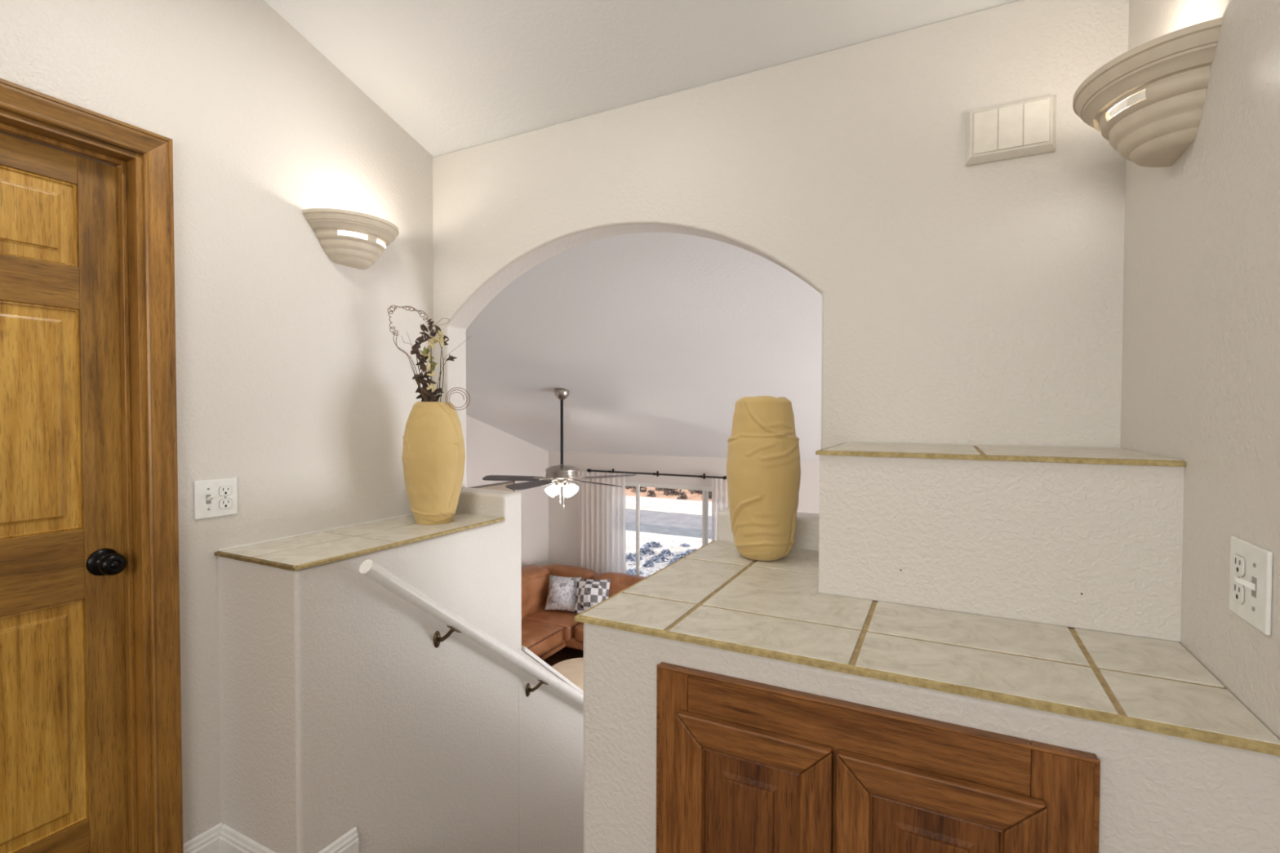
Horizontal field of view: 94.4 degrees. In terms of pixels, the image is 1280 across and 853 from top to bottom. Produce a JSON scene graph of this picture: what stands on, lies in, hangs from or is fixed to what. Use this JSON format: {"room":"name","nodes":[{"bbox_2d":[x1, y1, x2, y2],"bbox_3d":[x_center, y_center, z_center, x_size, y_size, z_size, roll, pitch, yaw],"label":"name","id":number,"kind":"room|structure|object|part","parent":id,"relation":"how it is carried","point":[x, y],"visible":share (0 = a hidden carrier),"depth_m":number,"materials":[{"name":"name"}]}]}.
{"room":"stair landing","nodes":[
{"label":"stair landing","id":0,"kind":"room"},
{"bbox_2d":[0,0,434,844],"bbox_3d":[-1.847,-0.524,0.733,0.120,3.737,4.037,1,1,27],"label":"wall","id":1,"kind":"structure","parent":0,"point":[294,384],"depth_m":1.85,"materials":[{"name":"paint"}]},
{"bbox_2d":[0,78,183,852],"bbox_3d":[-1.556,0.264,1.295,0.142,2.098,0.886,1,1,27],"label":"door","id":2,"kind":"structure","parent":1,"relation":"in","point":[91,744],"depth_m":1.55,"materials":[{"name":"brown wood"}]},
{"bbox_3d":[-1.519,-0.660,1.438,0.037,0.075,0.223,1,1,27],"label":"rail","id":3,"kind":"part","parent":2,"relation":"part of","materials":[{"name":"brown wood"}]},
{"bbox_3d":[-1.512,-0.516,1.438,0.015,0.213,0.223,1,1,27],"label":"panel","id":4,"kind":"part","parent":2,"relation":"part of","materials":[{"name":"brown wood"}]},
{"bbox_3d":[-1.519,-0.356,1.445,0.037,0.108,0.223,1,1,27],"label":"rail","id":5,"kind":"part","parent":2,"relation":"part of","materials":[{"name":"brown wood"}]},
{"bbox_3d":[-1.512,-0.016,1.449,0.015,0.572,0.223,1,1,27],"label":"panel","id":6,"kind":"part","parent":2,"relation":"part of","materials":[{"name":"brown wood"}]},
{"bbox_3d":[-1.520,0.362,1.460,0.037,0.184,0.223,1,1,27],"label":"rail","id":7,"kind":"part","parent":2,"relation":"part of","materials":[{"name":"brown wood"}]},
{"bbox_3d":[-1.514,0.747,1.465,0.015,0.586,0.223,1,1,27],"label":"panel","id":8,"kind":"part","parent":2,"relation":"part of","materials":[{"name":"brown wood"}]},
{"bbox_3d":[-1.522,1.171,1.478,0.037,0.262,0.223,1,1,27],"label":"rail","id":9,"kind":"part","parent":2,"relation":"part of","materials":[{"name":"brown wood"}]},
{"bbox_3d":[-1.501,-0.753,1.246,0.022,0.062,0.886,1,1,27],"label":"casing","id":10,"kind":"part","parent":2,"relation":"part of","materials":[{"name":"brown wood"}]},
{"bbox_3d":[-1.404,0.363,1.569,0.075,0.072,0.072,1,1,27],"label":"knob","id":11,"kind":"part","parent":2,"relation":"part of","materials":[{"name":"black metal"}]},
{"bbox_3d":[-1.315,0.257,1.634,0.022,2.098,0.062,1,1,27],"label":"casing","id":12,"kind":"part","parent":2,"relation":"part of","materials":[{"name":"brown wood"}]},
{"bbox_2d":[182,822,222,852],"bbox_3d":[-1.280,1.250,1.737,0.013,0.110,0.105,1,1,27],"label":"baseboard","id":13,"kind":"structure","parent":1,"relation":"attached to","point":[208,842],"depth_m":1.74,"materials":[{"name":"white paint"}]},
{"bbox_2d":[194,477,237,519],"bbox_3d":[-1.249,0.213,1.756,0.027,0.112,0.116,1,1,27],"label":"switch plate","id":14,"kind":"object","parent":1,"relation":"attached to","point":[214,498],"visible":1,"depth_m":1.76,"materials":[{"name":"white plastic"}]},
{"bbox_2d":[219,485,231,495],"bbox_3d":[-1.244,0.193,1.779,0.003,0.027,0.034,1,1,27],"label":"outlet","id":15,"kind":"object","parent":14,"relation":"attached to","point":[224,490],"depth_m":1.78,"materials":[{"name":"white plastic"}]},
{"bbox_2d":[219,498,231,508],"bbox_3d":[-1.244,0.232,1.780,0.003,0.027,0.034,1,1,27],"label":"outlet","id":16,"kind":"object","parent":14,"relation":"attached to","point":[224,503],"depth_m":1.78,"materials":[{"name":"white plastic"}]},
{"bbox_2d":[302,208,398,269],"bbox_3d":[-0.981,-0.653,2.105,0.165,0.152,0.344,1,1,27],"label":"wall sconce","id":17,"kind":"object","parent":1,"relation":"attached to","point":[360,253],"visible":1,"depth_m":2.05,"materials":[{"name":"ceramic"}]},
{"bbox_2d":[217,487,583,852],"bbox_3d":[-0.566,1.603,2.775,0.423,2.682,2.379,1,1,27],"label":"wall","id":18,"kind":"structure","parent":0,"point":[340,710],"depth_m":1.90,"materials":[{"name":"paint"}]},
{"bbox_2d":[219,824,275,852],"bbox_3d":[-1.087,1.251,1.690,0.374,0.110,0.013,1,1,27],"label":"baseboard","id":19,"kind":"structure","parent":18,"relation":"attached to","point":[231,841],"depth_m":1.74,"materials":[{"name":"white paint"}]},
{"bbox_2d":[218,513,413,551],"bbox_3d":[-1.065,0.362,2.144,0.006,0.005,0.844,1,1,27],"label":"trim","id":20,"kind":"structure","parent":18,"relation":"attached to","point":[410,513],"depth_m":2.01,"materials":[{"name":"tile"}]},
{"bbox_2d":[318,826,359,852],"bbox_3d":[-0.885,1.251,1.685,0.013,0.110,0.186,1,1,27],"label":"baseboard","id":21,"kind":"structure","parent":18,"relation":"attached to","point":[348,842],"depth_m":1.73,"materials":[{"name":"white paint"}]},
{"bbox_2d":[213,512,504,571],"bbox_3d":[-0.899,0.371,2.051,0.382,0.013,0.854,1,1,27],"label":"tiled ledge","id":22,"kind":"object","parent":18,"relation":"on","point":[304,551],"visible":0.91,"depth_m":1.89,"materials":[{"name":"beige tile"}]},
{"bbox_2d":[401,401,465,524],"bbox_3d":[-0.778,0.133,2.249,0.230,0.456,0.233,1,1,27],"label":"vase","id":23,"kind":"object","parent":22,"relation":"on","point":[433,456],"visible":1,"depth_m":2.17,"materials":[{"name":"yellow ceramic"}]},
{"bbox_2d":[387,305,470,410],"bbox_3d":[-0.788,-0.203,2.231,0.293,0.495,0.090,0,1,-12],"label":"dried arrangement","id":24,"kind":"object","parent":23,"relation":"in","point":[426,394],"visible":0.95,"depth_m":2.21,"materials":[{"name":"brown plant"}]},
{"bbox_3d":[-0.803,-0.153,2.214,0.014,0.397,0.064,1,2,44],"label":"stem","id":25,"kind":"part","parent":24,"relation":"part of","materials":[{"name":"plant"}]},
{"bbox_3d":[-0.785,-0.175,2.228,0.007,0.440,0.025,0,1,-9],"label":"stem","id":26,"kind":"part","parent":24,"relation":"part of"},
{"bbox_3d":[-0.765,-0.146,2.242,0.045,0.382,0.010,0,1,-1],"label":"stem","id":27,"kind":"part","parent":24,"relation":"part of","materials":[{"name":"plant"}]},
{"bbox_3d":[-0.767,-0.154,2.254,0.025,0.396,0.048,1,1,27],"label":"stem","id":28,"kind":"part","parent":24,"relation":"part of","materials":[{"name":"plant"}]},
{"bbox_2d":[359,559,583,706],"bbox_3d":[-0.346,1.171,2.641,0.100,1.612,2.075,1,1,27],"label":"handrail","id":29,"kind":"object","parent":18,"relation":"attached to","point":[368,568],"visible":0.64,"depth_m":2.03,"materials":[{"name":"white paint"}]},
{"bbox_3d":[-0.697,0.735,2.043,0.010,0.059,0.030,1,1,27],"label":"wall plate","id":30,"kind":"part","parent":29,"relation":"part of","materials":[{"name":"brown metal"}]},
{"bbox_3d":[-0.662,0.712,2.027,0.074,0.061,0.016,1,1,24],"label":"arm","id":31,"kind":"part","parent":29,"relation":"part of","materials":[{"name":"brown metal"}]},
{"bbox_3d":[-0.469,1.110,2.496,0.010,0.059,0.030,1,1,27],"label":"wall plate","id":32,"kind":"part","parent":29,"relation":"part of","materials":[{"name":"brown metal"}]},
{"bbox_3d":[-0.435,1.088,2.480,0.074,0.061,0.016,1,1,24],"label":"arm","id":33,"kind":"part","parent":29,"relation":"part of","materials":[{"name":"brown metal"}]},
{"bbox_2d":[466,414,548,567],"bbox_3d":[-2.482,0.841,6.269,0.120,4.047,4.943,1,1,27],"label":"wall","id":34,"kind":"structure","parent":0,"point":[490,450],"depth_m":7.90,"materials":[{"name":"paint"}]},
{"bbox_2d":[543,646,583,666],"bbox_3d":[1.087,2.970,4.517,8.120,0.120,5.120,1,1,27],"label":"floor","id":35,"kind":"structure","parent":0,"point":[566,653],"depth_m":7.35,"materials":[{"name":"brown wood"}]},
{"bbox_2d":[551,657,583,691],"bbox_3d":[-0.579,2.670,5.995,0.830,0.410,0.830,1,1,27],"label":"round ottoman","id":36,"kind":"object","parent":35,"relation":"on","point":[572,669],"visible":0.1,"depth_m":6.01,"materials":[{"name":"beige fabric"}]},
{"bbox_2d":[521,564,645,660],"bbox_3d":[-0.638,2.351,6.474,2.910,1.026,2.610,1,1,27],"label":"sectional sofa","id":37,"kind":"object","parent":35,"relation":"on","point":[544,633],"visible":0.25,"depth_m":7.33,"materials":[{"name":"brown leather"}]},
{"bbox_2d":[521,564,549,582],"bbox_3d":[-1.473,1.979,7.564,0.340,0.331,0.740,1,1,27],"label":"cushion","id":38,"kind":"object","parent":37,"relation":"on","point":[530,573],"depth_m":7.56,"materials":[{"name":"leather"}]},
{"bbox_2d":[521,575,549,618],"bbox_3d":[-1.492,2.201,7.489,0.364,0.671,0.800,1,1,27],"label":"cushion","id":39,"kind":"object","parent":37,"relation":"on","point":[535,588],"depth_m":7.44,"materials":[{"name":"leather"}]},
{"bbox_2d":[521,618,563,657],"bbox_3d":[-1.403,2.469,6.881,0.800,0.216,0.740,1,1,27],"label":"seat cushion","id":40,"kind":"object","parent":37,"relation":"on","point":[541,637],"depth_m":6.81,"materials":[{"name":"leather"}]},
{"bbox_2d":[524,606,581,640],"bbox_3d":[-1.073,2.457,7.481,0.840,0.224,0.620,1,1,27],"label":"seat cushion","id":41,"kind":"object","parent":37,"relation":"on","point":[563,619],"depth_m":7.28,"materials":[{"name":"leather"}]},
{"bbox_2d":[544,574,581,612],"bbox_3d":[-0.973,2.116,7.513,0.430,0.402,0.303,0,1,13],"label":"throw pillow","id":42,"kind":"object","parent":37,"relation":"on","point":[562,593],"visible":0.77,"depth_m":7.42,"materials":[{"name":"grey fabric"}]},
{"bbox_2d":[541,564,597,597],"bbox_3d":[-0.979,2.173,7.876,0.880,0.638,0.332,1,1,27],"label":"cushion","id":43,"kind":"object","parent":37,"relation":"on","point":[556,570],"depth_m":7.77,"materials":[{"name":"leather"}]},
{"bbox_2d":[574,622,583,644],"bbox_3d":[-0.290,2.466,7.102,0.860,0.224,0.600,1,1,27],"label":"seat cushion","id":44,"kind":"object","parent":37,"relation":"on","point":[579,627],"depth_m":7.01,"materials":[{"name":"leather"}]},
{"bbox_2d":[573,577,610,613],"bbox_3d":[-0.590,2.110,7.361,0.430,0.396,0.304,0,1,5],"label":"throw pillow","id":45,"kind":"object","parent":37,"relation":"on","point":[589,593],"visible":0.71,"depth_m":7.29,"materials":[{"name":"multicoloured fabric"}]},
{"bbox_2d":[593,572,645,597],"bbox_3d":[-0.187,2.183,7.470,0.880,0.638,0.332,1,1,27],"label":"cushion","id":46,"kind":"object","parent":37,"relation":"on","point":[619,582],"depth_m":7.41,"materials":[{"name":"leather"}]},
{"bbox_2d":[264,0,1017,462],"bbox_3d":[0.273,-0.959,2.808,8.500,3.324,9.920,1,1,27],"label":"ceiling","id":47,"kind":"structure","parent":0,"point":[655,340],"depth_m":2.89,"materials":[{"name":"paint"}]},
{"bbox_2d":[482,388,636,508],"bbox_3d":[-0.749,0.206,5.423,1.491,1.110,1.426,1,1,27],"label":"ceiling fan","id":48,"kind":"object","parent":47,"relation":"hanging from","point":[561,473],"visible":0.99,"depth_m":5.42,"materials":[{"name":"silver metal"}]},
{"bbox_3d":[-1.203,0.484,5.552,0.550,0.037,0.142,0,1,8],"label":"blade","id":49,"kind":"part","parent":48,"relation":"part of","materials":[{"name":"wood"}]},
{"bbox_3d":[-0.932,0.496,5.048,0.142,0.037,0.551,1,1,27],"label":"blade","id":50,"kind":"part","parent":48,"relation":"part of","materials":[{"name":"wood"}]},
{"bbox_3d":[-0.906,0.479,5.509,0.170,0.020,0.071,0,1,8],"label":"blade arm","id":51,"kind":"part","parent":48,"relation":"part of","materials":[{"name":"silver metal"}]},
{"bbox_3d":[-0.801,0.483,5.317,0.072,0.020,0.171,1,1,27],"label":"blade arm","id":52,"kind":"part","parent":48,"relation":"part of","materials":[{"name":"silver metal"}]},
{"bbox_3d":[-0.816,0.591,5.415,0.110,0.116,0.116,1,1,27],"label":"glass","id":53,"kind":"part","parent":48,"relation":"part of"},
{"bbox_3d":[-0.795,0.588,5.580,0.116,0.116,0.110,1,1,27],"label":"glass","id":54,"kind":"part","parent":48,"relation":"part of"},
{"bbox_3d":[-0.651,0.592,5.394,0.116,0.116,0.110,1,1,27],"label":"glass","id":55,"kind":"part","parent":48,"relation":"part of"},
{"bbox_3d":[-0.630,0.589,5.559,0.110,0.116,0.116,1,1,27],"label":"glass","id":56,"kind":"part","parent":48,"relation":"part of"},
{"bbox_3d":[-0.374,0.495,5.148,0.550,0.037,0.142,1,2,44],"label":"blade","id":57,"kind":"part","parent":48,"relation":"part of","materials":[{"name":"wood"}]},
{"bbox_3d":[-0.294,0.483,5.712,0.550,0.037,0.142,-1,1,-28],"label":"blade","id":58,"kind":"part","parent":48,"relation":"part of","materials":[{"name":"wood"}]},
{"bbox_2d":[548,451,819,567],"bbox_3d":[2.289,1.612,6.694,8.240,2.505,0.140,1,1,27],"label":"wall","id":59,"kind":"structure","parent":0,"point":[563,523],"depth_m":7.84,"materials":[{"name":"paint"}]},
{"bbox_2d":[586,468,726,479],"bbox_3d":[0.188,0.611,7.603,1.990,0.070,0.124,1,1,27],"label":"curtain rod","id":60,"kind":"object","parent":59,"relation":"attached to","point":[588,470],"visible":0.88,"depth_m":7.54,"materials":[{"name":"black metal"}]},
{"bbox_2d":[577,471,626,574],"bbox_3d":[-0.505,1.712,7.928,0.744,2.202,0.072,1,1,27],"label":"sheer curtain","id":61,"kind":"object","parent":60,"relation":"hanging from","point":[602,508],"visible":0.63,"depth_m":7.92,"materials":[{"name":"white fabric"}]},
{"bbox_2d":[711,478,728,542],"bbox_3d":[1.019,1.732,7.145,0.332,2.202,0.072,1,1,27],"label":"sheer curtain","id":62,"kind":"object","parent":60,"relation":"hanging from","point":[719,486],"visible":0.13,"depth_m":7.17,"materials":[{"name":"white fabric"}]},
{"bbox_2d":[625,481,711,575],"bbox_3d":[0.331,1.485,7.662,1.790,1.490,0.140,1,1,27],"label":"window","id":63,"kind":"structure","parent":59,"relation":"in","point":[705,490],"depth_m":7.64,"materials":[{"name":"white paint"}]},
{"bbox_3d":[-0.208,1.463,7.953,0.445,1.400,0.025,1,1,27],"label":"sash","id":64,"kind":"part","parent":63,"relation":"part of","materials":[{"name":"white paint"}]},
{"bbox_3d":[0.345,1.470,7.689,1.730,1.460,0.080,1,1,27],"label":"frame","id":65,"kind":"part","parent":63,"relation":"part of","materials":[{"name":"white paint"}]},
{"bbox_3d":[0.933,1.478,7.367,0.330,1.400,0.025,1,1,27],"label":"sash","id":66,"kind":"part","parent":63,"relation":"part of","materials":[{"name":"white paint"}]},
{"bbox_2d":[432,0,1128,488],"bbox_3d":[-0.026,0.916,2.164,8.000,4.082,0.120,1,1,27],"label":"wall","id":67,"kind":"structure","parent":0,"point":[981,304],"depth_m":1.68,"materials":[{"name":"paint"}]},
{"bbox_2d":[964,94,1056,166],"bbox_3d":[0.959,-0.769,1.536,0.200,0.140,0.037,1,1,27],"label":"door chime cover","id":68,"kind":"object","parent":67,"relation":"attached to","point":[1025,128],"visible":1,"depth_m":1.52,"materials":[{"name":"white paint"}]},
{"bbox_3d":[0.903,-0.770,1.548,0.054,0.106,0.007,1,1,27],"label":"panel","id":69,"kind":"part","parent":68,"relation":"part of","materials":[{"name":"white paint"}]},
{"bbox_3d":[0.952,-0.769,1.523,0.054,0.106,0.007,1,1,27],"label":"panel","id":70,"kind":"part","parent":68,"relation":"part of","materials":[{"name":"white paint"}]},
{"bbox_3d":[1.001,-0.768,1.498,0.054,0.106,0.007,1,1,27],"label":"panel","id":71,"kind":"part","parent":68,"relation":"part of","materials":[{"name":"white paint"}]},
{"bbox_2d":[583,507,1279,852],"bbox_3d":[0.572,1.632,1.414,1.088,2.686,0.934,1,1,27],"label":"wall","id":72,"kind":"structure","parent":0,"point":[1159,793],"depth_m":0.92,"materials":[{"name":"paint"}]},
{"bbox_2d":[656,662,1100,852],"bbox_3d":[0.331,0.839,0.975,0.677,0.769,0.038,1,1,27],"label":"base cabinet","id":73,"kind":"object","parent":72,"relation":"attached to","point":[743,766],"visible":1,"depth_m":0.96,"materials":[{"name":"brown wood"}]},
{"bbox_3d":[0.064,0.836,1.123,0.062,0.769,0.019,1,1,27],"label":"frame","id":74,"kind":"part","parent":73,"relation":"part of","materials":[{"name":"brown wood"}]},
{"bbox_3d":[0.091,0.843,1.087,0.052,0.633,0.019,1,1,27],"label":"door frame","id":75,"kind":"part","parent":73,"relation":"part of","materials":[{"name":"brown wood"}]},
{"bbox_3d":[0.191,0.844,1.036,0.174,0.535,0.015,1,1,27],"label":"panel","id":76,"kind":"part","parent":73,"relation":"part of","materials":[{"name":"brown wood"}]},
{"bbox_3d":[0.192,0.551,1.029,0.273,0.052,0.019,1,1,27],"label":"door frame","id":77,"kind":"part","parent":73,"relation":"part of","materials":[{"name":"brown wood"}]},
{"bbox_3d":[0.291,0.845,0.985,0.052,0.633,0.019,1,1,27],"label":"door frame","id":78,"kind":"part","parent":73,"relation":"part of","materials":[{"name":"brown wood"}]},
{"bbox_3d":[0.335,0.841,0.984,0.040,0.605,0.018,1,1,27],"label":"frame","id":79,"kind":"part","parent":73,"relation":"part of","materials":[{"name":"brown wood"}]},
{"bbox_3d":[0.342,0.846,0.958,0.052,0.633,0.019,1,1,27],"label":"door frame","id":80,"kind":"part","parent":73,"relation":"part of","materials":[{"name":"brown wood"}]},
{"bbox_3d":[0.329,0.497,0.980,0.532,0.084,0.019,1,1,27],"label":"frame","id":81,"kind":"part","parent":73,"relation":"part of","materials":[{"name":"brown wood"}]},
{"bbox_3d":[0.445,0.847,0.905,0.182,0.535,0.015,1,1,27],"label":"panel","id":82,"kind":"part","parent":73,"relation":"part of","materials":[{"name":"brown wood"}]},
{"bbox_3d":[0.446,0.555,0.899,0.281,0.052,0.019,1,1,27],"label":"door frame","id":83,"kind":"part","parent":73,"relation":"part of","materials":[{"name":"brown wood"}]},
{"bbox_3d":[0.549,0.848,0.852,0.052,0.633,0.019,1,1,27],"label":"door frame","id":84,"kind":"part","parent":73,"relation":"part of","materials":[{"name":"brown wood"}]},
{"bbox_3d":[0.599,0.843,0.848,0.078,0.769,0.019,1,1,27],"label":"frame","id":85,"kind":"part","parent":73,"relation":"part of","materials":[{"name":"brown wood"}]},
{"bbox_2d":[574,540,1279,756],"bbox_3d":[0.522,0.391,1.338,1.057,0.012,0.825,1,1,27],"label":"countertop","id":86,"kind":"structure","parent":72,"relation":"on","point":[714,596],"depth_m":1.06,"materials":[{"name":"beige tile"}]},
{"bbox_2d":[725,395,800,560],"bbox_3d":[0.355,0.145,1.709,0.211,0.464,0.211,1,2,36],"label":"vase","id":87,"kind":"object","parent":86,"relation":"on","point":[763,467],"visible":1,"depth_m":1.63,"materials":[{"name":"yellow ceramic"}]},
{"bbox_2d":[818,454,1184,642],"bbox_3d":[0.811,0.225,1.419,0.661,0.321,0.458,1,1,27],"label":"wall ledge","id":88,"kind":"object","parent":86,"relation":"on","point":[1095,547],"visible":0.79,"depth_m":1.19,"materials":[{"name":"paint"}]},
{"bbox_2d":[815,441,1185,466],"bbox_3d":[0.791,0.059,1.408,0.647,0.012,0.447,1,1,27],"label":"shelf","id":89,"kind":"object","parent":88,"relation":"on","point":[1100,455],"visible":1,"depth_m":1.28,"materials":[{"name":"beige tile"}]},
{"bbox_2d":[1120,0,1279,740],"bbox_3d":[0.316,-0.496,-0.376,0.120,3.737,4.037,1,1,27],"label":"wall","id":90,"kind":"structure","parent":0,"point":[1201,362],"depth_m":0.94,"materials":[{"name":"paint"}]},
{"bbox_2d":[1072,17,1222,167],"bbox_3d":[0.933,-0.581,1.137,0.165,0.152,0.344,1,1,27],"label":"wall sconce","id":91,"kind":"object","parent":90,"relation":"attached to","point":[1172,68],"visible":1,"depth_m":1.04,"materials":[{"name":"ceramic"}]},
{"bbox_2d":[1229,536,1272,635],"bbox_3d":[0.846,0.220,0.836,0.027,0.112,0.116,1,1,27],"label":"switch plate","id":92,"kind":"object","parent":90,"relation":"attached to","point":[1251,578],"visible":1,"depth_m":0.82,"materials":[{"name":"white plastic"}]},
{"bbox_2d":[1231,581,1244,604],"bbox_3d":[0.862,0.239,0.854,0.003,0.027,0.034,1,1,27],"label":"outlet","id":93,"kind":"object","parent":92,"relation":"attached to","point":[1237,589],"depth_m":0.85,"materials":[{"name":"white plastic"}]},
{"bbox_2d":[1232,554,1244,576],"bbox_3d":[0.862,0.200,0.853,0.003,0.027,0.034,1,1,27],"label":"outlet","id":94,"kind":"object","parent":92,"relation":"attached to","point":[1238,560],"depth_m":0.85,"materials":[{"name":"white plastic"}]},
{"label":"outside","id":95,"kind":"structure","parent":0,"visible":0},
{"bbox_2d":[625,486,711,502],"bbox_3d":[9.081,2.076,30.906,78.000,1.034,23.400,1,1,27],"label":"yard","id":96,"kind":"structure","parent":95,"point":[697,496],"depth_m":22.94,"materials":[{"name":"soil"}]},
{"bbox_2d":[631,486,647,493],"bbox_3d":[-0.020,2.334,23.725,0.657,0.766,0.702,1,1,27],"label":"dry shrub","id":97,"kind":"object","parent":96,"relation":"on","point":[644,487],"visible":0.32,"depth_m":23.67,"materials":[{"name":"plant"}]},
{"bbox_2d":[646,489,656,497],"bbox_3d":[0.449,2.557,22.581,0.407,0.282,0.366,1,1,27],"label":"shrub","id":98,"kind":"object","parent":96,"relation":"on","point":[651,493],"visible":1,"depth_m":22.53,"materials":[{"name":"plant"}]},
{"bbox_2d":[654,487,672,491],"bbox_3d":[1.025,2.288,24.048,0.814,0.861,0.833,-1,2,-37],"label":"dry shrub","id":99,"kind":"object","parent":96,"relation":"on","point":[656,488],"visible":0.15,"depth_m":23.91,"materials":[{"name":"plant"}]},
{"bbox_2d":[663,488,681,496],"bbox_3d":[1.249,2.343,23.041,0.840,0.765,0.822,1,1,27],"label":"dry shrub","id":100,"kind":"object","parent":96,"relation":"on","point":[673,491],"visible":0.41,"depth_m":22.96,"materials":[{"name":"plant"}]},
{"bbox_2d":[676,491,688,499],"bbox_3d":[1.570,2.550,21.997,0.433,0.342,0.404,-1,1,-34],"label":"shrub","id":101,"kind":"object","parent":96,"relation":"on","point":[682,494],"visible":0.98,"depth_m":21.95,"materials":[{"name":"plant"}]},
{"bbox_2d":[688,489,709,494],"bbox_3d":[2.334,2.261,23.324,0.875,0.966,0.843,1,1,27],"label":"dry shrub","id":102,"kind":"object","parent":96,"relation":"on","point":[700,492],"visible":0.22,"depth_m":23.29,"materials":[{"name":"plant"}]},
{"bbox_2d":[701,491,711,498],"bbox_3d":[2.634,2.405,22.255,0.696,0.729,0.711,1,1,27],"label":"dry shrub","id":103,"kind":"object","parent":96,"relation":"on","point":[709,492],"visible":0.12,"depth_m":22.14,"materials":[{"name":"plant"}]},
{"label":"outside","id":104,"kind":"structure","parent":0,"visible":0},
{"bbox_2d":[625,495,711,515],"bbox_3d":[4.104,2.783,19.029,110.000,0.100,2.300,1,1,27],"label":"sidewalk","id":105,"kind":"structure","parent":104,"point":[660,504],"depth_m":20.23,"materials":[{"name":"concrete"}]},
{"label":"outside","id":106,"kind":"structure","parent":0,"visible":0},
{"bbox_2d":[625,508,711,530],"bbox_3d":[3.077,2.904,17.029,110.000,0.100,2.200,1,1,27],"label":"street","id":107,"kind":"structure","parent":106,"point":[646,517],"depth_m":18.14,"materials":[{"name":"asphalt"}]},
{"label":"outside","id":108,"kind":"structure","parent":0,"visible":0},
{"bbox_2d":[625,522,711,538],"bbox_3d":[2.301,2.935,15.517,110.000,0.100,1.200,1,1,27],"label":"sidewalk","id":109,"kind":"structure","parent":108,"point":[673,531],"depth_m":16.37,"materials":[{"name":"grey concrete"}]},
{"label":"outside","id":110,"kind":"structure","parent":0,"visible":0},
{"bbox_2d":[625,530,711,553],"bbox_3d":[-2.378,2.880,15.377,9.800,0.060,3.280,1,1,27],"label":"driveway","id":111,"kind":"structure","parent":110,"point":[665,540],"depth_m":14.77,"materials":[{"name":"concrete"}]},
{"bbox_2d":[642,540,662,548],"bbox_3d":[0.312,2.854,14.198,0.581,0.224,0.551,1,1,27],"label":"plant","id":112,"kind":"object","parent":111,"relation":"on","point":[652,544],"visible":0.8,"depth_m":14.15,"materials":[{"name":"plant"}]},
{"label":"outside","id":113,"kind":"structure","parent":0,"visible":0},
{"bbox_2d":[626,549,692,577],"bbox_3d":[0.393,3.012,11.799,70.000,0.100,7.160,1,1,27],"label":"ground","id":114,"kind":"structure","parent":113,"point":[652,570],"depth_m":12.64,"materials":[{"name":"snow"}]},
{"bbox_2d":[626,552,643,562],"bbox_3d":[-0.211,2.904,13.088,0.568,0.194,0.564,1,1,27],"label":"plant","id":115,"kind":"object","parent":114,"relation":"on","point":[631,557],"visible":0.66,"depth_m":13.02,"materials":[{"name":"plant"}]},
{"bbox_2d":[626,567,644,575],"bbox_3d":[-0.150,2.931,11.884,0.463,0.170,0.451,-1,2,-37],"label":"plant","id":116,"kind":"object","parent":114,"relation":"on","point":[633,571],"visible":0.58,"depth_m":11.85,"materials":[{"name":"plant"}]},
{"bbox_2d":[635,546,654,555],"bbox_3d":[0.127,2.874,13.603,0.482,0.218,0.496,1,1,27],"label":"plant","id":117,"kind":"object","parent":114,"relation":"on","point":[646,550],"visible":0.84,"depth_m":13.55,"materials":[{"name":"plant"}]},
{"bbox_2d":[642,560,654,567],"bbox_3d":[0.185,2.907,12.513,0.274,0.196,0.262,0,1,0],"label":"plant","id":118,"kind":"object","parent":114,"relation":"on","point":[649,563],"visible":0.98,"depth_m":12.45,"materials":[{"name":"plant"}]},
{"bbox_2d":[649,554,669,563],"bbox_3d":[0.410,2.897,12.959,0.472,0.186,0.461,1,1,27],"label":"plant","id":119,"kind":"object","parent":114,"relation":"on","point":[660,558],"visible":0.95,"depth_m":12.89,"materials":[{"name":"plant"}]},
{"bbox_2d":[626,536,695,570],"bbox_3d":[-0.032,2.902,12.735,6.466,0.066,4.981,1,1,27],"label":"gravel stones","id":120,"kind":"object","parent":114,"relation":"on","point":[655,552],"visible":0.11,"depth_m":13.35},
{"bbox_2d":[659,548,674,556],"bbox_3d":[0.594,2.878,13.470,0.367,0.200,0.373,1,1,27],"label":"plant","id":121,"kind":"object","parent":114,"relation":"on","point":[666,553],"visible":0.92,"depth_m":13.43,"materials":[{"name":"plant"}]},
{"bbox_2d":[666,559,677,566],"bbox_3d":[0.734,2.893,12.432,0.394,0.218,0.407,1,1,27],"label":"plant","id":122,"kind":"object","parent":114,"relation":"on","point":[671,562],"visible":0.13,"depth_m":12.43,"materials":[{"name":"plant"}]},
{"bbox_2d":[669,553,687,561],"bbox_3d":[0.941,2.888,12.992,0.628,0.213,0.585,1,1,27],"label":"plant","id":123,"kind":"object","parent":114,"relation":"on","point":[679,556],"visible":0.37,"depth_m":12.93,"materials":[{"name":"plant"}]},
{"bbox_2d":[680,542,691,547],"bbox_3d":[1.106,2.889,14.258,0.362,0.154,0.379,1,1,27],"label":"plant","id":124,"kind":"object","parent":114,"relation":"on","point":[684,544],"visible":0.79,"depth_m":14.21,"materials":[{"name":"plant"}]},
{"bbox_2d":[681,548,697,555],"bbox_3d":[1.223,2.883,13.478,0.542,0.202,0.581,0,1,1],"label":"plant","id":125,"kind":"object","parent":114,"relation":"on","point":[687,551],"visible":0.34,"depth_m":13.52,"materials":[{"name":"plant"}]}
]}

